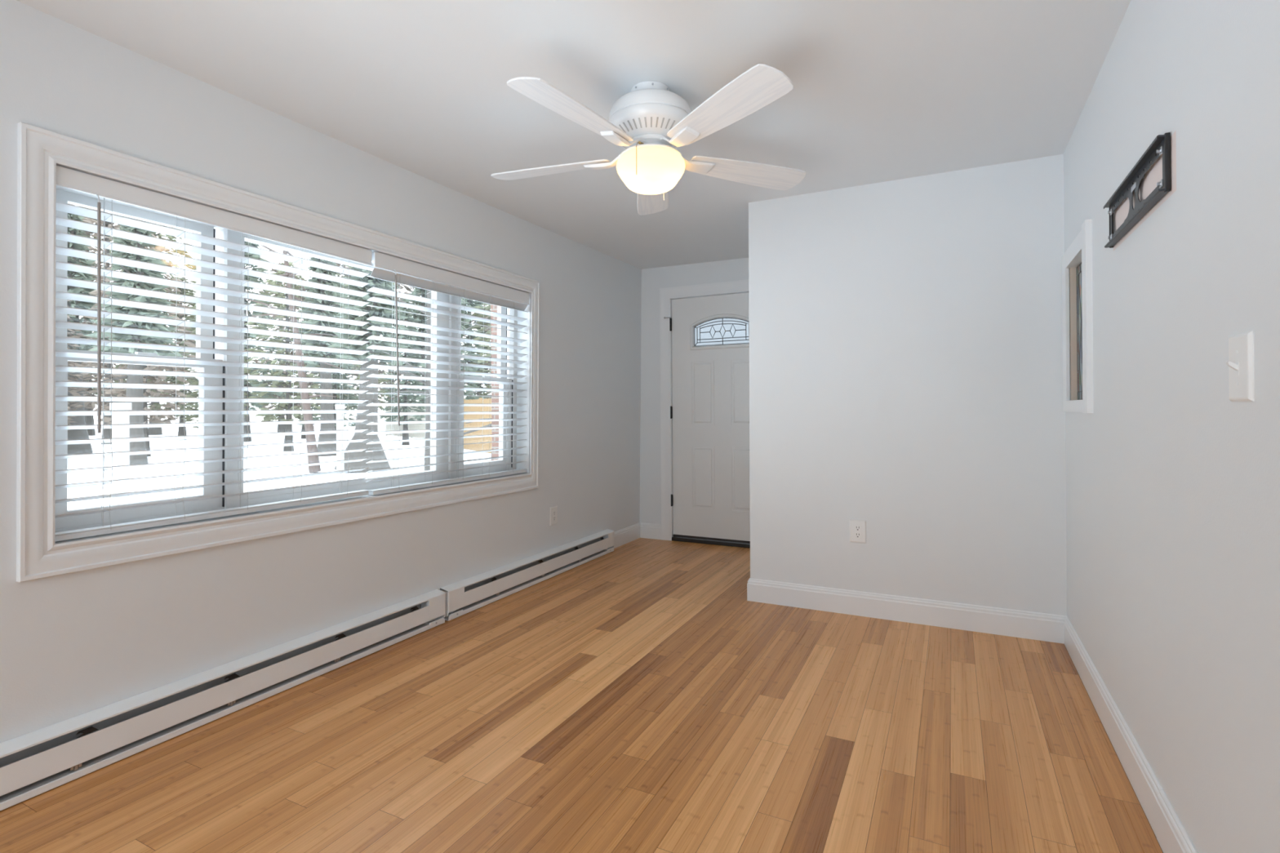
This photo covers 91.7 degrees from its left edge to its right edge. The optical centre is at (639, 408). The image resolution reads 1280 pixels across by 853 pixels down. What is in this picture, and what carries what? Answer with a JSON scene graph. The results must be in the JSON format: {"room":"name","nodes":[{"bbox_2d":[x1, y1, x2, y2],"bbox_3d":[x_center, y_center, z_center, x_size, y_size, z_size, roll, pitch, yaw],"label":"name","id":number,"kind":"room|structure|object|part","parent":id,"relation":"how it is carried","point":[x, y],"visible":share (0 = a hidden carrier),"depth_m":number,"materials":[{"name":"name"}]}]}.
{"room":"empty living room","nodes":[
{"label":"empty living room","id":0,"kind":"room"},
{"bbox_2d":[0,0,641,742],"bbox_3d":[-1.770,-0.005,2.193,0.230,2.510,7.833,0,0,27],"label":"wall","id":1,"kind":"structure","parent":0,"point":[74,644],"depth_m":2.50,"materials":[{"name":"white paint"}]},
{"bbox_2d":[0,589,445,811],"bbox_3d":[-1.613,1.060,2.243,0.064,0.172,2.440,0,0,27],"label":"baseboard heater","id":2,"kind":"object","parent":1,"relation":"attached to","point":[33,764],"visible":1,"depth_m":2.22,"materials":[{"name":"metal"}]},
{"bbox_2d":[16,121,539,582],"bbox_3d":[-1.339,-0.155,3.022,0.232,1.374,2.571,0,0,27],"label":"window","id":3,"kind":"structure","parent":1,"relation":"in","point":[39,150],"depth_m":2.35,"materials":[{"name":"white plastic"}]},
{"bbox_3d":[-1.813,-0.443,2.235,0.039,0.564,0.511,0,0,27],"label":"sash","id":4,"kind":"part","parent":3,"relation":"part of","materials":[{"name":"white plastic"}]},
{"bbox_3d":[-1.777,0.100,2.224,0.058,0.597,0.531,0,0,27],"label":"sash","id":5,"kind":"part","parent":3,"relation":"part of","materials":[{"name":"white plastic"}]},
{"bbox_2d":[54,165,372,542],"bbox_3d":[-1.561,-0.168,2.447,0.097,1.163,1.167,0,0,27],"label":"window blind","id":6,"kind":"object","parent":3,"relation":"attached to","point":[67,178],"visible":0.93,"depth_m":2.29,"materials":[{"name":"white plastic"}]},
{"bbox_3d":[-1.772,-0.154,2.053,0.021,1.112,0.002,0,0,27],"label":"lift cord","id":7,"kind":"part","parent":6,"relation":"part of","materials":[{"name":"white fabric"}]},
{"bbox_3d":[-1.768,-0.150,2.062,0.072,1.120,0.009,0,0,27],"label":"ladder cord","id":8,"kind":"part","parent":6,"relation":"part of","materials":[{"name":"white fabric"}]},
{"bbox_3d":[-1.670,-0.151,2.257,0.072,1.120,0.009,0,0,27],"label":"ladder cord","id":9,"kind":"part","parent":6,"relation":"part of","materials":[{"name":"white fabric"}]},
{"bbox_3d":[-1.576,0.404,2.454,0.050,0.018,1.161,0,0,27],"label":"rail","id":10,"kind":"part","parent":6,"relation":"part of","materials":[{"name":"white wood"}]},
{"bbox_3d":[-1.572,-0.155,2.449,0.021,1.112,0.002,0,0,27],"label":"lift cord","id":11,"kind":"part","parent":6,"relation":"part of","materials":[{"name":"white fabric"}]},
{"bbox_3d":[-1.569,-0.151,2.459,0.072,1.120,0.009,0,0,27],"label":"ladder cord","id":12,"kind":"part","parent":6,"relation":"part of","materials":[{"name":"white fabric"}]},
{"bbox_3d":[-1.467,-0.151,2.661,0.072,1.120,0.009,0,0,27],"label":"ladder cord","id":13,"kind":"part","parent":6,"relation":"part of","materials":[{"name":"white fabric"}]},
{"bbox_3d":[-1.368,-0.155,2.857,0.021,1.112,0.002,0,0,27],"label":"lift cord","id":14,"kind":"part","parent":6,"relation":"part of","materials":[{"name":"white fabric"}]},
{"bbox_3d":[-1.364,-0.151,2.866,0.072,1.120,0.009,0,0,27],"label":"ladder cord","id":15,"kind":"part","parent":6,"relation":"part of","materials":[{"name":"white fabric"}]},
{"bbox_3d":[-1.389,-0.161,3.063,0.107,1.189,2.431,0,0,27],"label":"frame","id":16,"kind":"part","parent":3,"relation":"part of","materials":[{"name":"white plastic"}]},
{"bbox_3d":[-1.379,-0.166,3.045,0.060,1.119,1.174,0,0,27],"label":"picture sash","id":17,"kind":"part","parent":3,"relation":"part of","materials":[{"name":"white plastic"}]},
{"bbox_2d":[365,251,529,495],"bbox_3d":[-1.019,-0.167,3.527,0.096,1.169,1.215,0,0,27],"label":"window blind","id":18,"kind":"object","parent":3,"relation":"attached to","point":[380,260],"visible":0.98,"depth_m":3.41,"materials":[{"name":"white plastic"}]},
{"bbox_3d":[-1.235,-0.153,3.122,0.021,1.118,0.002,0,0,27],"label":"lift cord","id":19,"kind":"part","parent":18,"relation":"part of","materials":[{"name":"white fabric"}]},
{"bbox_3d":[-1.231,-0.149,3.131,0.072,1.126,0.009,0,0,27],"label":"ladder cord","id":20,"kind":"part","parent":18,"relation":"part of","materials":[{"name":"white fabric"}]},
{"bbox_3d":[-1.131,-0.149,3.330,0.072,1.126,0.009,0,0,27],"label":"ladder cord","id":21,"kind":"part","parent":18,"relation":"part of","materials":[{"name":"white fabric"}]},
{"bbox_3d":[-1.033,0.409,3.535,0.050,0.018,1.209,0,0,27],"label":"rail","id":22,"kind":"part","parent":18,"relation":"part of","materials":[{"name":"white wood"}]},
{"bbox_3d":[-1.029,-0.153,3.533,0.021,1.118,0.002,0,0,27],"label":"lift cord","id":23,"kind":"part","parent":18,"relation":"part of","materials":[{"name":"white fabric"}]},
{"bbox_3d":[-1.025,-0.149,3.542,0.072,1.126,0.009,0,0,27],"label":"ladder cord","id":24,"kind":"part","parent":18,"relation":"part of","materials":[{"name":"white fabric"}]},
{"bbox_3d":[-0.924,-0.149,3.743,0.072,1.126,0.009,0,0,27],"label":"ladder cord","id":25,"kind":"part","parent":18,"relation":"part of","materials":[{"name":"white fabric"}]},
{"bbox_3d":[-0.827,-0.154,3.936,0.021,1.118,0.002,0,0,27],"label":"lift cord","id":26,"kind":"part","parent":18,"relation":"part of","materials":[{"name":"white fabric"}]},
{"bbox_3d":[-0.823,-0.150,3.945,0.072,1.126,0.009,0,0,27],"label":"ladder cord","id":27,"kind":"part","parent":18,"relation":"part of","materials":[{"name":"white fabric"}]},
{"bbox_3d":[-0.999,-0.445,3.858,0.039,0.564,0.490,0,0,27],"label":"sash","id":28,"kind":"part","parent":3,"relation":"part of","materials":[{"name":"white plastic"}]},
{"bbox_3d":[-0.962,0.098,3.847,0.058,0.597,0.510,0,0,27],"label":"sash","id":29,"kind":"part","parent":3,"relation":"part of","materials":[{"name":"white plastic"}]},
{"bbox_2d":[440,528,614,621],"bbox_3d":[-0.645,1.058,4.173,0.064,0.172,1.837,0,0,27],"label":"baseboard heater","id":30,"kind":"object","parent":1,"relation":"attached to","point":[468,595],"visible":0.99,"depth_m":3.93,"materials":[{"name":"metal"}]},
{"bbox_2d":[550,506,557,525],"bbox_3d":[-0.599,0.746,4.322,0.009,0.126,0.086,0,0,27],"label":"electrical outlet","id":31,"kind":"object","parent":1,"relation":"attached to","point":[553,510],"visible":1,"depth_m":4.32,"materials":[{"name":"plastic"}]},
{"bbox_2d":[552,510,555,520],"bbox_3d":[-0.597,0.746,4.321,0.004,0.072,0.033,0,0,27],"label":"receptacle","id":32,"kind":"object","parent":31,"relation":"attached to","point":[553,511],"depth_m":4.32,"materials":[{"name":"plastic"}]},
{"bbox_2d":[613,522,639,548],"bbox_3d":[-0.126,1.080,5.263,0.016,0.131,0.570,0,0,27],"label":"baseboard","id":33,"kind":"structure","parent":1,"relation":"attached to","point":[627,535],"depth_m":5.28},
{"bbox_2d":[16,0,1130,269],"bbox_3d":[-0.371,-1.287,1.490,3.258,0.152,7.833,0,0,27],"label":"ceiling","id":34,"kind":"structure","parent":0,"point":[883,91],"depth_m":2.27,"materials":[{"name":"white paint"}]},
{"bbox_2d":[490,63,805,215],"bbox_3d":[0.004,-1.021,2.366,1.278,0.380,1.318,0,0,27],"label":"ceiling fan","id":35,"kind":"object","parent":34,"relation":"hanging from","point":[650,121],"visible":1,"depth_m":2.25,"materials":[{"name":"metal"}]},
{"bbox_3d":[-0.358,-0.962,2.505,0.511,0.006,0.151,0,12,18],"label":"blade","id":36,"kind":"part","parent":35,"relation":"part of","materials":[{"name":"white wood"}]},
{"bbox_3d":[-0.207,-0.964,2.024,0.151,0.006,0.523,14,8,35],"label":"blade","id":37,"kind":"part","parent":35,"relation":"part of","materials":[{"name":"white wood"}]},
{"bbox_3d":[-0.003,-0.910,2.269,0.002,0.132,0.056,0,0,23],"label":"pull chain","id":38,"kind":"part","parent":35,"relation":"part of","materials":[{"name":"metal"}]},
{"bbox_3d":[0.041,-0.894,2.372,0.263,0.126,0.263,0,0,27],"label":"lamp shade","id":39,"kind":"part","parent":35,"relation":"part of","materials":[{"name":"white glass"}]},
{"bbox_3d":[0.056,-0.964,2.798,0.151,0.006,0.523,-12,-1,2],"label":"blade","id":40,"kind":"part","parent":35,"relation":"part of","materials":[{"name":"white wood"}]},
{"bbox_3d":[0.270,-0.967,2.012,0.151,0.006,0.523,14,-8,-32],"label":"blade","id":41,"kind":"part","parent":35,"relation":"part of","materials":[{"name":"white wood"}]},
{"bbox_3d":[0.438,-0.967,2.547,0.538,0.006,0.151,0,-12,-24],"label":"blade","id":42,"kind":"part","parent":35,"relation":"part of","materials":[{"name":"white wood"}]},
{"bbox_2d":[0,537,1163,852],"bbox_3d":[-0.355,1.214,1.484,3.258,0.150,7.833,0,0,27],"label":"floor","id":43,"kind":"structure","parent":0,"point":[633,697],"depth_m":2.08,"materials":[{"name":"brown wood"}]},
{"bbox_2d":[640,257,748,524],"bbox_3d":[0.599,-0.014,5.302,1.635,2.510,0.150,0,0,27],"label":"wall","id":44,"kind":"structure","parent":0,"point":[653,279],"depth_m":5.46,"materials":[{"name":"white paint"}]},
{"bbox_2d":[640,522,661,539],"bbox_3d":[0.097,1.079,5.463,0.206,0.131,0.014,0,0,27],"label":"baseboard","id":45,"kind":"structure","parent":44,"relation":"attached to","point":[648,531],"depth_m":5.46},
{"bbox_2d":[659,279,748,540],"bbox_3d":[0.680,0.046,5.167,1.113,2.189,0.019,0,0,27],"label":"door frame","id":46,"kind":"structure","parent":44,"relation":"attached to","point":[666,294],"depth_m":5.38,"materials":[{"name":"white wood"}]},
{"bbox_2d":[663,291,750,548],"bbox_3d":[0.690,0.090,5.237,0.981,2.101,0.186,0,0,27],"label":"door","id":47,"kind":"structure","parent":44,"relation":"in","point":[709,410],"depth_m":5.23,"materials":[{"name":"paint"}]},
{"bbox_3d":[0.532,-0.131,5.267,0.207,0.550,0.016,0,0,27],"label":"panel","id":48,"kind":"part","parent":47,"relation":"part of","materials":[{"name":"paint"}]},
{"bbox_3d":[0.536,0.586,5.266,0.207,0.538,0.016,0,0,27],"label":"panel","id":49,"kind":"part","parent":47,"relation":"part of","materials":[{"name":"paint"}]},
{"bbox_3d":[0.689,-0.645,5.196,0.570,0.290,0.041,0,0,27],"label":"light frame","id":50,"kind":"part","parent":47,"relation":"part of","materials":[{"name":"paint"}]},
{"bbox_3d":[0.694,-0.646,5.206,0.508,0.226,0.004,0,0,27],"label":"leaded glass","id":51,"kind":"part","parent":47,"relation":"part of","materials":[{"name":"clear glass"}]},
{"bbox_3d":[0.846,-0.133,5.109,0.207,0.550,0.016,0,0,27],"label":"panel","id":52,"kind":"part","parent":47,"relation":"part of","materials":[{"name":"paint"}]},
{"bbox_3d":[0.851,0.584,5.108,0.207,0.538,0.016,0,0,27],"label":"panel","id":53,"kind":"part","parent":47,"relation":"part of","materials":[{"name":"paint"}]},
{"bbox_2d":[748,154,1066,615],"bbox_3d":[1.744,-0.024,3.973,1.703,2.510,1.500,0,0,27],"label":"wall","id":54,"kind":"structure","parent":0,"point":[906,347],"depth_m":3.27,"materials":[{"name":"white paint"}]},
{"bbox_2d":[849,519,866,543],"bbox_3d":[1.194,0.674,3.406,0.086,0.125,0.008,0,0,27],"label":"electrical outlet","id":55,"kind":"object","parent":54,"relation":"attached to","point":[857,527],"visible":1,"depth_m":3.40,"materials":[{"name":"plastic"}]},
{"bbox_2d":[854,524,861,537],"bbox_3d":[1.193,0.674,3.404,0.033,0.072,0.003,0,0,27],"label":"receptacle","id":56,"kind":"object","parent":55,"relation":"attached to","point":[857,527],"depth_m":3.40,"materials":[{"name":"plastic"}]},
{"bbox_2d":[746,577,1066,644],"bbox_3d":[1.645,1.066,3.932,1.577,0.131,1.364,0,0,27],"label":"baseboard","id":57,"kind":"structure","parent":54,"relation":"attached to","point":[1045,627],"depth_m":3.27,"materials":[{"name":"white wood"}]},
{"bbox_2d":[1063,0,1279,852],"bbox_3d":[0.696,-0.025,0.144,0.140,2.510,6.383,0,0,27],"label":"wall","id":58,"kind":"structure","parent":0,"point":[1173,483],"depth_m":1.42,"materials":[{"name":"white paint"}]},
{"bbox_2d":[1062,218,1093,413],"bbox_3d":[1.941,-0.357,2.652,0.161,0.749,0.637,0,0,27],"label":"window","id":59,"kind":"structure","parent":58,"relation":"in","point":[1077,257],"depth_m":2.78,"materials":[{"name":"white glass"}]},
{"bbox_3d":[1.883,-0.355,2.683,0.013,0.740,0.634,0,0,27],"label":"casing","id":60,"kind":"part","parent":59,"relation":"part of","materials":[{"name":"white wood"}]},
{"bbox_3d":[1.913,-0.343,2.654,0.005,0.613,0.450,0,0,27],"label":"stained glass","id":61,"kind":"part","parent":59,"relation":"part of","materials":[{"name":"grey glass"}]},
{"bbox_2d":[1063,617,1197,852],"bbox_3d":[0.653,1.065,0.215,0.015,0.131,6.168,0,0,27],"label":"baseboard","id":62,"kind":"structure","parent":58,"relation":"attached to","point":[1171,836],"depth_m":1.86,"materials":[{"name":"white wood"}]},
{"bbox_2d":[1103,132,1170,248],"bbox_3d":[1.432,-0.609,1.809,0.026,0.144,0.613,0,0,27],"label":"wall bracket","id":63,"kind":"object","parent":58,"relation":"attached to","point":[1161,144],"visible":1,"depth_m":1.73,"materials":[{"name":"metal"}]},
{"bbox_3d":[1.431,-0.675,1.809,0.025,0.009,0.610,0,0,27],"label":"mounting rail","id":64,"kind":"part","parent":63,"relation":"part of","materials":[{"name":"metal"}]},
{"bbox_3d":[1.433,-0.542,1.809,0.023,0.007,0.610,0,0,27],"label":"mounting rail","id":65,"kind":"part","parent":63,"relation":"part of","materials":[{"name":"metal"}]},
{"bbox_3d":[1.437,-0.608,1.807,0.002,0.130,0.602,0,0,27],"label":"perforated plate","id":66,"kind":"part","parent":63,"relation":"part of","materials":[{"name":"metal"}]},
{"bbox_2d":[1226,330,1254,401],"bbox_3d":[1.119,-0.076,1.169,0.022,0.127,0.097,0,0,27],"label":"light switch","id":67,"kind":"object","parent":58,"relation":"attached to","point":[1240,363],"visible":1,"depth_m":1.15,"materials":[{"name":"plastic"}]},
{"label":"outside","id":68,"kind":"structure","parent":0,"visible":0},
{"bbox_2d":[67,419,491,509],"bbox_3d":[-9.997,1.848,35.788,170.000,0.150,155.000,0,0,27],"label":"yard","id":69,"kind":"structure","parent":68,"point":[90,462],"depth_m":19.48,"materials":[{"name":"white snow"}]},
{"bbox_2d":[66,299,88,431],"bbox_3d":[-22.774,-1.663,23.581,2.951,7.092,2.962,0,0,-20],"label":"tree","id":70,"kind":"object","parent":69,"relation":"on","point":[73,391],"visible":0.02,"depth_m":24.25,"materials":[{"name":"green plant"}]},
{"bbox_2d":[66,203,102,454],"bbox_3d":[-23.921,-3.598,26.066,2.744,11.027,2.720,0,0,-22],"label":"tree","id":71,"kind":"object","parent":69,"relation":"on","point":[73,434],"visible":0.31,"depth_m":25.95,"materials":[{"name":"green plant"}]},
{"bbox_3d":[-23.899,-5.247,26.045,2.815,6.088,2.624,0,0,27],"label":"crown","id":72,"kind":"part","parent":71,"relation":"part of","materials":[{"name":"green plant"}]},
{"bbox_2d":[75,204,126,435],"bbox_3d":[-41.745,-6.740,47.072,6.833,17.597,7.262,0,0,21],"label":"tree","id":73,"kind":"object","parent":69,"relation":"on","point":[89,420],"visible":0.02,"depth_m":46.92,"materials":[{"name":"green plant"}]},
{"bbox_2d":[77,208,162,444],"bbox_3d":[-28.610,-4.629,33.547,5.268,13.145,5.335,0,0,-27],"label":"tree","id":74,"kind":"object","parent":69,"relation":"on","point":[107,432],"visible":0.08,"depth_m":33.29,"materials":[{"name":"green plant"}]},
{"bbox_2d":[109,402,131,504],"bbox_3d":[-4.329,0.838,5.184,0.112,1.770,0.112,0,0,27],"label":"post","id":75,"kind":"object","parent":69,"relation":"on","point":[118,460],"visible":0.47,"depth_m":5.15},
{"bbox_2d":[79,213,190,465],"bbox_3d":[-15.991,-2.661,19.724,2.843,9.030,2.803,0,0,27],"label":"tree","id":76,"kind":"object","parent":69,"relation":"on","point":[135,406],"visible":0.42,"depth_m":19.70,"materials":[{"name":"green plant"}]},
{"bbox_3d":[-16.084,-4.060,19.917,2.374,5.174,2.267,0,0,-1],"label":"crown","id":77,"kind":"part","parent":76,"relation":"part of","materials":[{"name":"green plant"}]},
{"bbox_2d":[82,234,197,456],"bbox_3d":[-18.838,-2.511,23.525,3.636,8.738,3.649,0,0,-32],"label":"tree","id":78,"kind":"object","parent":69,"relation":"on","point":[188,343],"visible":0.2,"depth_m":23.52,"materials":[{"name":"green plant"}]},
{"bbox_2d":[93,222,196,435],"bbox_3d":[-36.911,-7.194,47.313,7.487,18.444,7.390,0,0,-18],"label":"tree","id":79,"kind":"object","parent":69,"relation":"on","point":[152,431],"visible":0.07,"depth_m":47.35,"materials":[{"name":"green plant"}]},
{"bbox_2d":[146,276,199,439],"bbox_3d":[-27.503,-2.990,37.353,4.120,9.866,4.105,0,0,-32],"label":"tree","id":80,"kind":"object","parent":69,"relation":"on","point":[181,431],"visible":0.11,"depth_m":37.20,"materials":[{"name":"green plant"}]},
{"bbox_2d":[172,304,250,429],"bbox_3d":[-17.831,-1.621,26.057,2.904,6.954,2.894,0,0,-16],"label":"tree","id":81,"kind":"object","parent":69,"relation":"on","point":[188,418],"visible":0.1,"depth_m":25.61,"materials":[{"name":"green plant"}]},
{"bbox_2d":[195,311,256,409],"bbox_3d":[-33.937,-4.639,51.265,4.663,13.307,5.132,0,0,-39],"label":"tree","id":82,"kind":"object","parent":69,"relation":"on","point":[250,408],"visible":0.02,"depth_m":52.75,"materials":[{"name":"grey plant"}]},
{"bbox_2d":[194,240,293,441],"bbox_3d":[-22.753,-5.033,35.825,5.356,13.888,4.866,0,0,10],"label":"tree","id":83,"kind":"object","parent":69,"relation":"on","point":[247,277],"visible":0.12,"depth_m":35.72,"materials":[{"name":"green plant"}]},
{"bbox_2d":[248,262,312,431],"bbox_3d":[-28.551,-4.807,49.352,5.666,13.567,5.646,0,0,-17],"label":"tree","id":84,"kind":"object","parent":69,"relation":"on","point":[281,428],"visible":0.05,"depth_m":49.02,"materials":[{"name":"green plant"}]},
{"bbox_2d":[244,262,320,451],"bbox_3d":[-14.909,-2.208,26.409,3.379,8.092,3.367,0,0,-38],"label":"tree","id":85,"kind":"object","parent":69,"relation":"on","point":[288,406],"visible":0.38,"depth_m":26.11,"materials":[{"name":"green plant"}]},
{"bbox_2d":[244,244,342,472],"bbox_3d":[-9.633,-1.962,17.158,2.771,7.520,3.413,0,0,27],"label":"tree","id":86,"kind":"object","parent":69,"relation":"on","point":[308,427],"visible":0.45,"depth_m":17.27,"materials":[{"name":"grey plant"}]},
{"bbox_2d":[271,286,320,438],"bbox_3d":[-21.320,-3.012,39.460,4.094,9.838,4.108,0,0,-13],"label":"tree","id":87,"kind":"object","parent":69,"relation":"on","point":[304,436],"visible":0.08,"depth_m":39.19,"materials":[{"name":"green plant"}]},
{"bbox_2d":[286,256,354,456],"bbox_3d":[-12.222,-2.676,23.775,2.479,9.032,3.021,0,0,-35],"label":"tree","id":88,"kind":"object","parent":69,"relation":"on","point":[325,416],"visible":0.34,"depth_m":23.59,"materials":[{"name":"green plant"}]},
{"bbox_3d":[-12.082,-4.102,23.625,2.499,5.050,2.372,0,0,27],"label":"crown","id":89,"kind":"part","parent":88,"relation":"part of","materials":[{"name":"green plant"}]},
{"bbox_2d":[303,306,358,430],"bbox_3d":[-14.360,-1.710,29.167,2.593,7.100,2.713,0,0,18],"label":"tree","id":90,"kind":"object","parent":69,"relation":"on","point":[334,375],"visible":0.14,"depth_m":29.17,"materials":[{"name":"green plant"}]},
{"bbox_2d":[307,262,359,430],"bbox_3d":[-27.174,-5.928,55.892,6.606,15.820,6.583,0,0,-27],"label":"tree","id":91,"kind":"object","parent":69,"relation":"on","point":[337,264],"visible":0.02,"depth_m":55.71,"materials":[{"name":"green plant"}]},
{"bbox_2d":[334,404,345,481],"bbox_3d":[-3.396,0.836,7.043,0.075,1.770,0.075,0,0,27],"label":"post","id":92,"kind":"object","parent":69,"relation":"on","point":[340,446],"visible":0.42,"depth_m":7.02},
{"bbox_2d":[311,266,410,472],"bbox_3d":[-7.949,-2.200,18.160,2.965,8.068,2.398,0,0,27],"label":"tree","id":93,"kind":"object","parent":69,"relation":"on","point":[374,311],"visible":0.4,"depth_m":17.74,"materials":[{"name":"grey plant"}]},
{"bbox_3d":[-7.781,-3.424,18.080,2.229,4.494,2.387,0,0,27],"label":"crown","id":94,"kind":"part","parent":93,"relation":"part of","materials":[{"name":"green plant"}]},
{"bbox_2d":[335,263,401,411],"bbox_3d":[-16.753,-4.264,37.586,4.958,12.278,4.967,0,0,7],"label":"tree","id":95,"kind":"object","parent":69,"relation":"on","point":[380,380],"visible":0.03,"depth_m":37.37,"materials":[{"name":"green plant"}]},
{"bbox_2d":[346,283,426,406],"bbox_3d":[-21.796,-7.016,54.454,7.457,17.921,7.484,0,0,39],"label":"tree","id":96,"kind":"object","parent":69,"relation":"on","point":[399,286],"visible":0.02,"depth_m":54.21,"materials":[{"name":"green plant"}]},
{"bbox_2d":[377,298,426,444],"bbox_3d":[-11.621,-1.798,30.647,2.794,7.246,2.539,0,0,15],"label":"tree","id":97,"kind":"object","parent":69,"relation":"on","point":[404,418],"visible":0.36,"depth_m":30.55,"materials":[{"name":"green plant"}]},
{"bbox_2d":[385,405,425,438],"bbox_3d":[-14.061,0.831,38.862,0.140,2.050,10.951,0,0,-40],"label":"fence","id":98,"kind":"object","parent":69,"relation":"on","point":[411,426],"visible":0.23,"depth_m":39.27,"materials":[{"name":"white wood"}]},
{"bbox_2d":[392,286,426,408],"bbox_3d":[-14.303,-4.123,41.241,4.620,11.980,4.197,0,0,-21],"label":"tree","id":99,"kind":"object","parent":69,"relation":"on","point":[416,291],"visible":0.15,"depth_m":40.90,"materials":[{"name":"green plant"}]},
{"bbox_2d":[401,290,426,401],"bbox_3d":[-18.835,-5.328,55.062,5.595,14.507,5.083,0,0,-42],"label":"tree","id":100,"kind":"object","parent":69,"relation":"on","point":[420,291],"visible":0.02,"depth_m":54.36,"materials":[{"name":"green plant"}]},
{"bbox_2d":[365,288,477,471],"bbox_3d":[-5.603,-1.746,15.732,2.466,7.003,3.174,0,0,-23],"label":"tree","id":101,"kind":"object","parent":69,"relation":"on","point":[427,460],"visible":0.39,"depth_m":15.62,"materials":[{"name":"grey plant"}]},
{"bbox_2d":[406,297,485,419],"bbox_3d":[-8.691,-2.971,28.578,3.346,9.548,3.682,0,0,16],"label":"tree","id":102,"kind":"object","parent":69,"relation":"on","point":[464,301],"visible":0.09,"depth_m":28.39,"materials":[{"name":"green plant"}]},
{"bbox_2d":[424,303,491,461],"bbox_3d":[-3.651,-1.259,15.533,2.947,6.004,2.757,0,0,-2],"label":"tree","id":103,"kind":"object","parent":69,"relation":"on","point":[490,424],"visible":0.06,"depth_m":15.34,"materials":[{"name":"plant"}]},
{"bbox_2d":[461,299,491,399],"bbox_3d":[-11.232,-5.031,41.285,5.025,13.758,5.258,0,0,-1],"label":"tree","id":104,"kind":"object","parent":69,"relation":"on","point":[471,302],"visible":0.04,"depth_m":41.21,"materials":[{"name":"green plant"}]},
{"bbox_2d":[462,300,490,398],"bbox_3d":[-14.150,-5.513,54.445,6.186,14.814,6.164,0,0,-11],"label":"tree","id":105,"kind":"object","parent":69,"relation":"on","point":[473,321],"visible":0.03,"depth_m":54.22,"materials":[{"name":"grey plant"}]},
{"bbox_2d":[463,397,491,453],"bbox_3d":[-5.511,0.668,23.552,0.140,2.200,8.232,0,0,-32],"label":"fence","id":106,"kind":"object","parent":69,"relation":"on","point":[478,446],"visible":0.36,"depth_m":25.03,"materials":[{"name":"brown wood"}]},
{"bbox_2d":[466,302,491,398],"bbox_3d":[-6.350,-3.150,30.102,4.078,9.882,3.837,0,0,-15],"label":"tree","id":107,"kind":"object","parent":69,"relation":"on","point":[487,308],"visible":0.05,"depth_m":29.40,"materials":[{"name":"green plant"}]},
{"bbox_2d":[482,310,491,399],"bbox_3d":[-8.441,-3.579,40.970,4.463,10.814,4.199,0,0,-2],"label":"tree","id":108,"kind":"object","parent":69,"relation":"on","point":[489,310],"visible":0.02,"depth_m":40.30,"materials":[{"name":"grey plant"}]},
{"bbox_2d":[490,304,499,460],"bbox_3d":[-1.724,-0.014,7.713,0.212,3.450,0.212,0,0,27],"label":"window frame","id":109,"kind":"structure","parent":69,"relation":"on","point":[495,400],"depth_m":7.65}
]}

